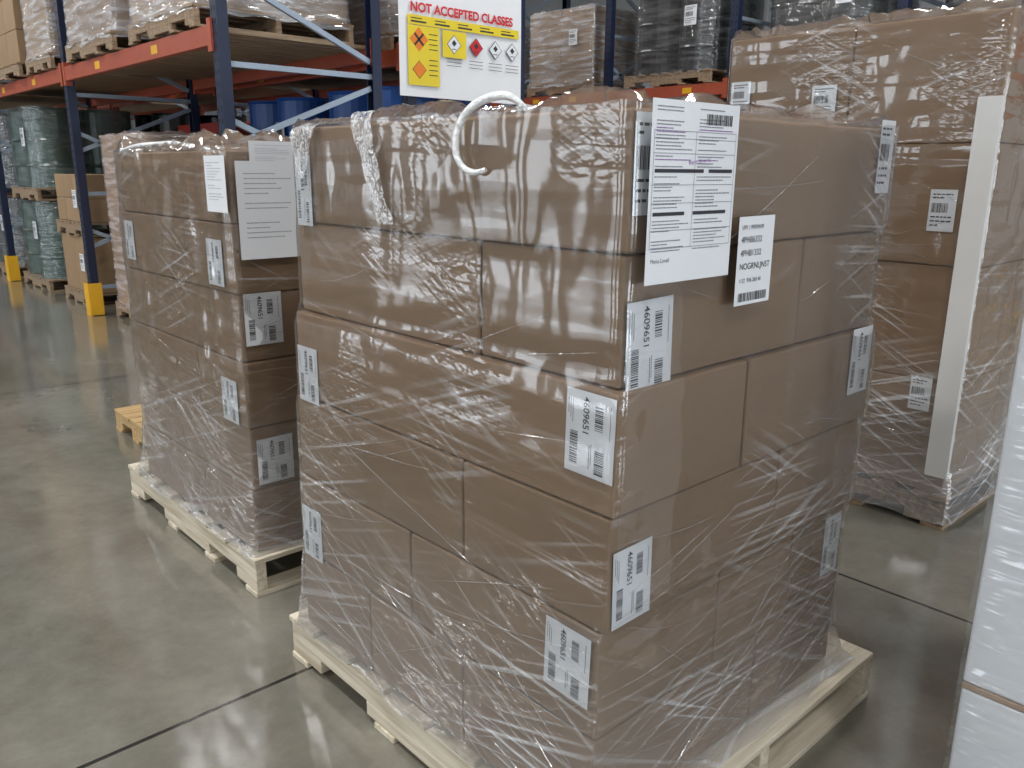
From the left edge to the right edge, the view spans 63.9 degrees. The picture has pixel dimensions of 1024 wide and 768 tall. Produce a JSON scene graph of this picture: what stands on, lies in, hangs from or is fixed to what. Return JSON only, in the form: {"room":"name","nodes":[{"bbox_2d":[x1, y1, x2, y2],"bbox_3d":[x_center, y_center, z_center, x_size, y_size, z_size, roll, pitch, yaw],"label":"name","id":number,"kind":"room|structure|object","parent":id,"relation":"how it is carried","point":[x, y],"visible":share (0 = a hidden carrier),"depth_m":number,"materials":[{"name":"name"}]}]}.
{"room":"distribution center","nodes":[
{"label":"distribution center","id":0,"kind":"room"},
{"bbox_2d":[6,80,216,133],"bbox_3d":[-26.744,-11.224,31.948,32.000,8.000,0.200,-13,20,-41],"label":"wall","id":1,"kind":"structure","parent":0,"point":[210,112],"depth_m":39.58,"materials":[{"name":"grey"}]},
{"bbox_2d":[0,268,994,767],"bbox_3d":[-9.154,-2.305,14.379,32.000,0.100,52.000,-13,20,-41],"label":"floor","id":2,"kind":"structure","parent":0,"point":[123,644],"depth_m":2.69,"materials":[{"name":"concrete"}]},
{"bbox_2d":[0,113,56,277],"bbox_3d":[-6.429,-2.601,11.267,1.226,2.088,1.226,-13,20,-41],"label":"wooden pallet","id":3,"kind":"object","parent":2,"relation":"on","point":[7,158],"visible":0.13,"depth_m":10.65,"materials":[{"name":"green paint"},{"name":"wood"}]},
{"bbox_2d":[6,107,130,292],"bbox_3d":[-5.316,-2.285,10.092,1.225,2.089,1.222,-13,20,-41],"label":"wooden pallet","id":4,"kind":"object","parent":2,"relation":"on","point":[40,136],"visible":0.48,"depth_m":9.56,"materials":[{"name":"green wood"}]},
{"bbox_2d":[62,232,118,307],"bbox_3d":[-4.293,-1.304,9.078,1.009,0.719,1.000,-13,20,-41],"label":"wooden pallet","id":5,"kind":"object","parent":2,"relation":"on","point":[73,247],"visible":0.4,"depth_m":8.65,"materials":[{"name":"brown wood"}]},
{"bbox_2d":[54,174,111,236],"bbox_3d":[-4.288,-1.957,8.908,1.009,0.619,1.000,-13,20,-41],"label":"wooden pallet","id":6,"kind":"object","parent":5,"relation":"on","point":[65,184],"visible":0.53,"depth_m":8.47,"materials":[{"name":"brown wood"}]},
{"bbox_2d":[114,404,145,444],"bbox_3d":[-1.579,0.190,4.626,1.009,0.120,0.800,-13,20,-41],"label":"wooden pallet","id":7,"kind":"object","parent":2,"relation":"on","point":[129,418],"visible":0.2,"depth_m":4.47,"materials":[{"name":"beige wood"}]},
{"bbox_2d":[99,131,218,320],"bbox_3d":[-3.152,-1.497,7.826,1.030,1.743,1.174,-13,20,-41],"label":"load","id":8,"kind":"object","parent":2,"relation":"on","point":[109,142],"visible":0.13,"depth_m":7.71,"materials":[{"name":"brown cardboard"}]},
{"bbox_2d":[133,113,245,133],"bbox_3d":[-4.182,-2.473,10.904,1.209,2.061,1.200,-13,20,-41],"label":"barrels","id":9,"kind":"object","parent":2,"relation":"on","point":[172,124],"visible":0.08,"depth_m":10.08,"materials":[{"name":"plastic"}]},
{"bbox_2d":[0,0,382,315],"bbox_3d":[-7.052,-4.254,11.418,1.275,5.200,16.800,-13,20,-41],"label":"rack","id":10,"kind":"object","parent":2,"relation":"on","point":[211,55],"visible":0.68,"depth_m":7.07,"materials":[{"name":"blue metal"}]},
{"bbox_2d":[0,0,57,84],"bbox_3d":[-5.206,-4.096,9.252,1.209,1.399,1.850,-13,20,-41],"label":"load","id":11,"kind":"object","parent":10,"relation":"on","point":[13,44],"visible":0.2,"depth_m":8.45,"materials":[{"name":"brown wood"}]},
{"bbox_2d":[21,0,102,75],"bbox_3d":[-4.154,-3.779,8.193,1.235,1.337,0.930,-13,20,-41],"label":"load","id":12,"kind":"object","parent":10,"relation":"on","point":[38,15],"visible":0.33,"depth_m":7.83,"materials":[{"name":"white plastic"}]},
{"bbox_2d":[64,0,174,63],"bbox_3d":[-3.081,-3.481,7.075,1.246,1.343,1.279,-13,20,-41],"label":"load","id":13,"kind":"object","parent":10,"relation":"on","point":[97,27],"visible":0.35,"depth_m":6.70,"materials":[{"name":"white plastic"}]},
{"bbox_2d":[127,0,353,45],"bbox_3d":[-2.028,-3.139,5.991,1.228,1.246,1.276,-13,20,-41],"label":"load","id":14,"kind":"object","parent":10,"relation":"on","point":[155,18],"visible":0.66,"depth_m":5.81,"materials":[{"name":"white plastic"}]},
{"bbox_2d":[113,128,305,597],"bbox_3d":[-0.890,-0.223,3.404,1.088,1.548,1.252,-13,20,-41],"label":"wooden pallet","id":15,"kind":"object","parent":2,"relation":"on","point":[208,228],"visible":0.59,"depth_m":2.84,"materials":[{"name":"brown wood"}]},
{"bbox_2d":[178,122,250,135],"bbox_3d":[-3.185,-2.104,9.843,1.109,1.899,1.200,-13,20,-41],"label":"load","id":16,"kind":"object","parent":2,"relation":"on","point":[212,127],"visible":0.02,"depth_m":9.08,"materials":[{"name":"brown wood"}]},
{"bbox_2d":[0,0,524,192],"bbox_3d":[-5.990,-4.491,12.361,1.255,5.200,16.800,-13,20,-41],"label":"rack","id":17,"kind":"object","parent":2,"relation":"on","point":[302,85],"visible":0.16,"depth_m":8.78,"materials":[{"name":"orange metal"}]},
{"bbox_2d":[337,0,398,50],"bbox_3d":[-0.941,-3.387,6.991,1.129,1.238,1.233,-13,20,-41],"label":"load","id":18,"kind":"object","parent":17,"relation":"on","point":[389,24],"visible":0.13,"depth_m":6.42,"materials":[{"name":"brown plastic"}]},
{"bbox_2d":[398,0,520,103],"bbox_3d":[-0.371,-2.633,6.336,1.210,0.840,0.024,-13,20,-41],"label":"sign","id":19,"kind":"object","parent":17,"relation":"attached to","point":[467,50],"visible":0.98,"depth_m":6.33,"materials":[{"name":"plastic"}]},
{"bbox_2d":[248,97,329,135],"bbox_3d":[-1.954,-1.841,8.553,1.209,2.061,1.200,-13,20,-41],"label":"barrels","id":20,"kind":"object","parent":2,"relation":"on","point":[263,114],"visible":0.06,"depth_m":7.74,"materials":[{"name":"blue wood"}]},
{"bbox_2d":[327,86,489,118],"bbox_3d":[-0.908,-1.544,7.449,1.209,2.061,1.200,-13,20,-41],"label":"barrels","id":21,"kind":"object","parent":2,"relation":"on","point":[391,95],"visible":0.03,"depth_m":6.96,"materials":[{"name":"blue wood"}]},
{"bbox_2d":[205,0,947,123],"bbox_3d":[0.365,-4.173,11.346,1.155,5.200,20.790,-13,20,-41],"label":"rack","id":22,"kind":"object","parent":2,"relation":"on","point":[719,89],"visible":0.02,"depth_m":9.38,"materials":[{"name":"blue metal"}]},
{"bbox_2d":[524,26,547,97],"bbox_3d":[-0.196,-4.591,11.862,1.058,1.041,1.175,-13,20,-41],"label":"load","id":23,"kind":"object","parent":22,"relation":"on","point":[527,29],"visible":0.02,"depth_m":11.51,"materials":[{"name":"brown cardboard"}]},
{"bbox_2d":[527,4,644,97],"bbox_3d":[0.964,-4.258,10.635,1.076,1.034,1.193,-13,20,-41],"label":"load","id":24,"kind":"object","parent":22,"relation":"on","point":[568,45],"visible":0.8,"depth_m":10.27,"materials":[{"name":"brown cardboard"}]},
{"bbox_2d":[624,0,764,88],"bbox_3d":[2.159,-3.952,9.470,1.223,1.050,1.222,-13,20,-41],"label":"wooden pallet","id":25,"kind":"object","parent":22,"relation":"in","point":[680,42],"visible":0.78,"depth_m":9.13,"materials":[{"name":"brown wood"}]},
{"bbox_2d":[770,0,919,28],"bbox_3d":[3.319,-3.622,8.244,1.226,1.050,1.223,-13,20,-41],"label":"wooden pallet","id":26,"kind":"object","parent":22,"relation":"in","point":[783,12],"visible":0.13,"depth_m":7.97,"materials":[{"name":"brown wood"}]},
{"bbox_2d":[947,0,1023,7],"bbox_3d":[4.483,-3.292,7.018,1.225,1.048,1.225,-13,20,-41],"label":"wooden pallet","id":27,"kind":"object","parent":22,"relation":"in","point":[951,3],"visible":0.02,"depth_m":7.01,"materials":[{"name":"brown wood"}]},
{"bbox_2d":[289,85,898,767],"bbox_3d":[0.173,0.093,2.193,1.120,1.566,1.255,-13,20,-41],"label":"wooden pallet","id":28,"kind":"object","parent":2,"relation":"on","point":[582,374],"visible":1,"depth_m":1.70,"materials":[{"name":"brown wood"}]},
{"bbox_2d":[727,0,1023,530],"bbox_3d":[1.770,-0.600,3.918,1.150,2.061,1.267,-13,20,-41],"label":"wooden pallet","id":29,"kind":"object","parent":2,"relation":"on","point":[947,314],"visible":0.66,"depth_m":3.31,"materials":[{"name":"brown wood"}]},
{"bbox_2d":[949,322,1023,767],"bbox_3d":[1.748,0.194,1.589,1.226,1.701,1.138,-13,20,-41],"label":"wooden pallet","id":30,"kind":"object","parent":2,"relation":"on","point":[989,731],"visible":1,"depth_m":1.63,"materials":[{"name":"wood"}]},
{"bbox_2d":[236,0,945,120],"bbox_3d":[2.754,-8.876,23.900,0.200,8.000,52.000,-13,20,-41],"label":"wall","id":31,"kind":"structure","parent":0,"point":[556,5],"depth_m":23.84,"materials":[{"name":"grey"}]}
]}

